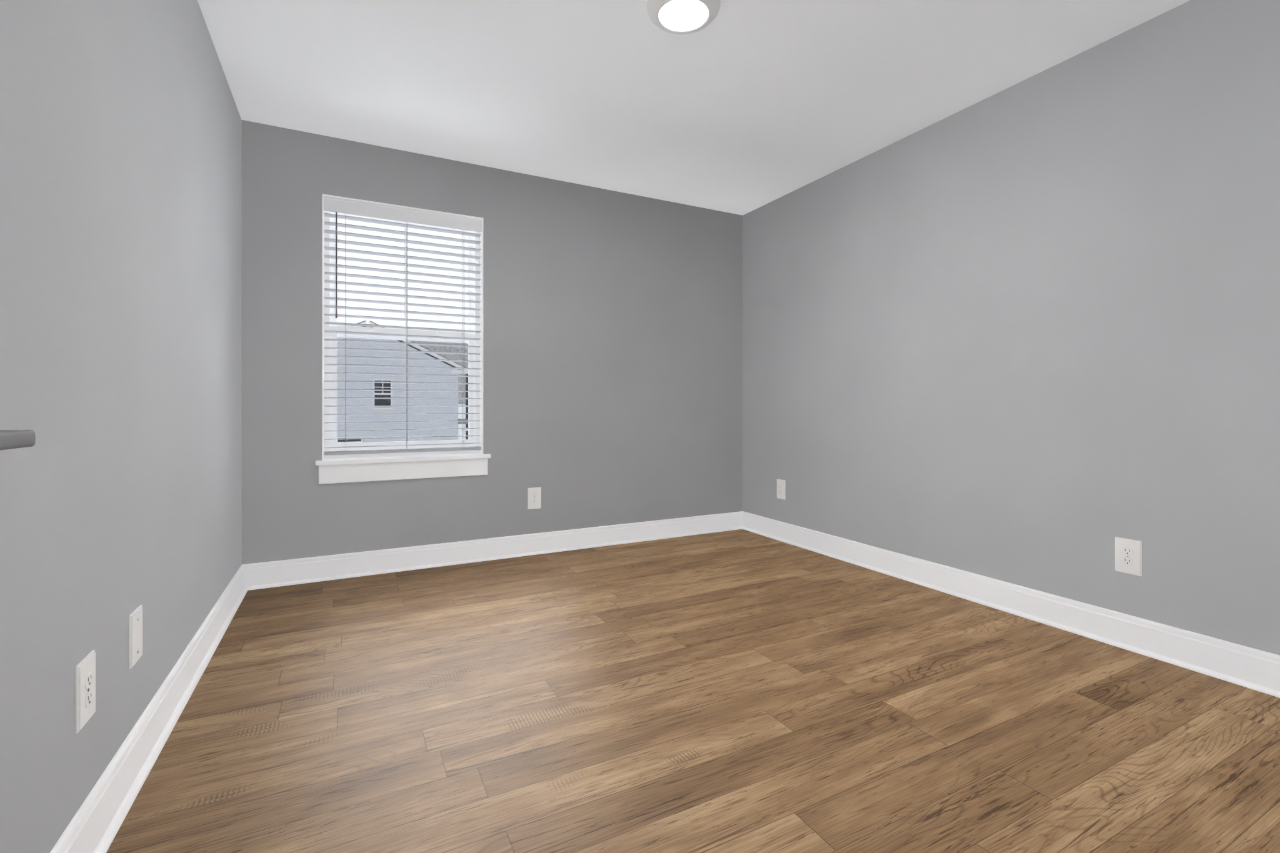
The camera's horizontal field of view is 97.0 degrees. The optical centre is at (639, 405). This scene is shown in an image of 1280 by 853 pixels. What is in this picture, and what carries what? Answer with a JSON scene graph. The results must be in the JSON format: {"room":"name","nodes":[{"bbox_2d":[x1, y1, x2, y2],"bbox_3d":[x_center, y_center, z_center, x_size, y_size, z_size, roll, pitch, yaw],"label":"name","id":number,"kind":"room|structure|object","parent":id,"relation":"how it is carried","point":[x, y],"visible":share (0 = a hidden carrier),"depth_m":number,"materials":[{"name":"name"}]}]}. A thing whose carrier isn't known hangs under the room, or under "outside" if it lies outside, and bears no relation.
{"room":"empty bedroom","nodes":[
{"label":"empty bedroom","id":0,"kind":"room"},
{"bbox_2d":[0,429,35,449],"bbox_3d":[-0.736,0.040,0.628,0.064,0.066,0.151,0,0,-27],"label":"door lever","id":1,"kind":"object","parent":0,"point":[9,439],"depth_m":0.65,"materials":[{"name":"silver metal"}]},
{"bbox_2d":[0,0,241,852],"bbox_3d":[-1.245,-0.263,1.193,0.140,2.440,4.142,0,0,-27],"label":"wall","id":2,"kind":"structure","parent":0,"point":[120,120],"depth_m":1.28,"materials":[{"name":"grey paint"}]},
{"bbox_2d":[75,650,95,733],"bbox_3d":[-1.158,0.597,1.186,0.009,0.136,0.086,0,0,-27],"label":"outlet","id":3,"kind":"object","parent":2,"relation":"attached to","point":[85,669],"visible":1,"depth_m":1.17,"materials":[{"name":"white plastic"}]},
{"bbox_2d":[129,605,142,669],"bbox_3d":[-1.303,0.598,1.466,0.008,0.136,0.086,0,0,-27],"label":"outlet plate","id":4,"kind":"object","parent":2,"relation":"attached to","point":[135,617],"visible":1,"depth_m":1.45,"materials":[{"name":"white plastic"}]},
{"bbox_2d":[50,565,247,852],"bbox_3d":[-1.169,0.892,1.232,0.030,0.130,3.862,0,0,-27],"label":"baseboard","id":5,"kind":"structure","parent":2,"relation":"attached to","point":[95,825],"depth_m":1.49,"materials":[{"name":"white wood"}]},
{"bbox_2d":[241,120,742,564],"bbox_3d":[-0.665,-0.263,3.743,3.229,2.440,0.140,0,0,-27],"label":"wall","id":6,"kind":"structure","parent":0,"point":[612,320],"depth_m":3.64,"materials":[{"name":"grey paint"}]},
{"bbox_2d":[321,193,483,460],"bbox_3d":[-1.389,-0.429,3.369,0.872,1.463,0.137,0,0,-27],"label":"window","id":7,"kind":"structure","parent":6,"relation":"in","point":[330,369],"depth_m":3.33,"materials":[{"name":"white plastic"}]},
{"bbox_2d":[323,195,481,455],"bbox_3d":[-1.373,-0.438,3.338,0.856,1.430,0.067,0,0,-27],"label":"window blind","id":8,"kind":"object","parent":7,"relation":"attached to","point":[334,204],"visible":1,"depth_m":3.33,"materials":[{"name":"white plastic"}]},
{"bbox_2d":[335,211,337,318],"bbox_3d":[-1.681,-0.776,3.136,0.010,0.587,0.010,0,0,-27],"label":"blind wand","id":9,"kind":"object","parent":8,"relation":"hanging from","point":[336,213],"depth_m":3.13,"materials":[{"name":"white plastic"}]},
{"bbox_2d":[315,453,490,484],"bbox_3d":[-1.361,0.366,3.327,0.942,0.128,0.102,0,0,-27],"label":"window stool","id":10,"kind":"structure","parent":6,"relation":"attached to","point":[350,470],"depth_m":3.27,"materials":[{"name":"white wood"}]},
{"bbox_2d":[241,511,742,590],"bbox_3d":[-0.626,0.892,3.668,3.229,0.130,0.030,0,0,-27],"label":"baseboard","id":11,"kind":"structure","parent":6,"relation":"attached to","point":[259,575],"depth_m":3.45,"materials":[{"name":"white wood"}]},
{"bbox_2d":[528,487,541,509],"bbox_3d":[-0.680,0.600,3.652,0.086,0.136,0.009,0,0,-27],"label":"outlet","id":12,"kind":"object","parent":6,"relation":"attached to","point":[534,494],"visible":1,"depth_m":3.65,"materials":[{"name":"white plastic"}]},
{"bbox_2d":[106,529,1279,852],"bbox_3d":[0.252,1.018,1.965,3.509,0.120,4.142,0,0,-27],"label":"floor","id":13,"kind":"structure","parent":0,"point":[739,690],"depth_m":1.71,"materials":[{"name":"brown wood"}]},
{"bbox_2d":[197,0,1189,215],"bbox_3d":[0.252,-1.542,1.965,3.509,0.120,4.142,0,0,-27],"label":"ceiling","id":14,"kind":"structure","parent":0,"point":[740,112],"depth_m":2.54,"materials":[{"name":"white paint"}]},
{"bbox_2d":[646,0,720,34],"bbox_3d":[0.161,-1.462,2.097,0.272,0.041,0.272,0,0,-27],"label":"ceiling light","id":15,"kind":"object","parent":14,"relation":"attached to","point":[678,17],"depth_m":2.10,"materials":[{"name":"white plastic"}]},
{"bbox_2d":[742,0,1279,655],"bbox_3d":[1.749,-0.263,2.738,0.140,2.440,4.142,0,0,-27],"label":"wall","id":16,"kind":"structure","parent":0,"point":[1035,327],"depth_m":2.46,"materials":[{"name":"grey paint"}]},
{"bbox_2d":[776,479,785,499],"bbox_3d":[1.000,0.598,4.026,0.009,0.136,0.086,0,0,-27],"label":"outlet","id":17,"kind":"object","parent":16,"relation":"attached to","point":[780,484],"visible":1,"depth_m":4.02,"materials":[{"name":"white plastic"}]},
{"bbox_2d":[741,511,1279,698],"bbox_3d":[1.673,0.892,2.699,0.030,0.130,3.862,0,0,-27],"label":"baseboard","id":18,"kind":"structure","parent":16,"relation":"attached to","point":[1253,669],"depth_m":2.42,"materials":[{"name":"white wood"}]},
{"bbox_2d":[1115,536,1141,576],"bbox_3d":[1.925,0.597,2.235,0.009,0.136,0.086,0,0,-27],"label":"outlet","id":19,"kind":"object","parent":16,"relation":"attached to","point":[1128,552],"visible":1,"depth_m":2.23,"materials":[{"name":"white plastic"}]},
{"label":"outside","id":20,"kind":"structure","parent":0,"visible":0},
{"bbox_2d":[331,320,468,459],"bbox_3d":[-7.293,0.932,22.991,13.872,8.050,6.450,0,0,-27],"label":"house","id":21,"kind":"structure","parent":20,"point":[356,369],"depth_m":19.37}
]}

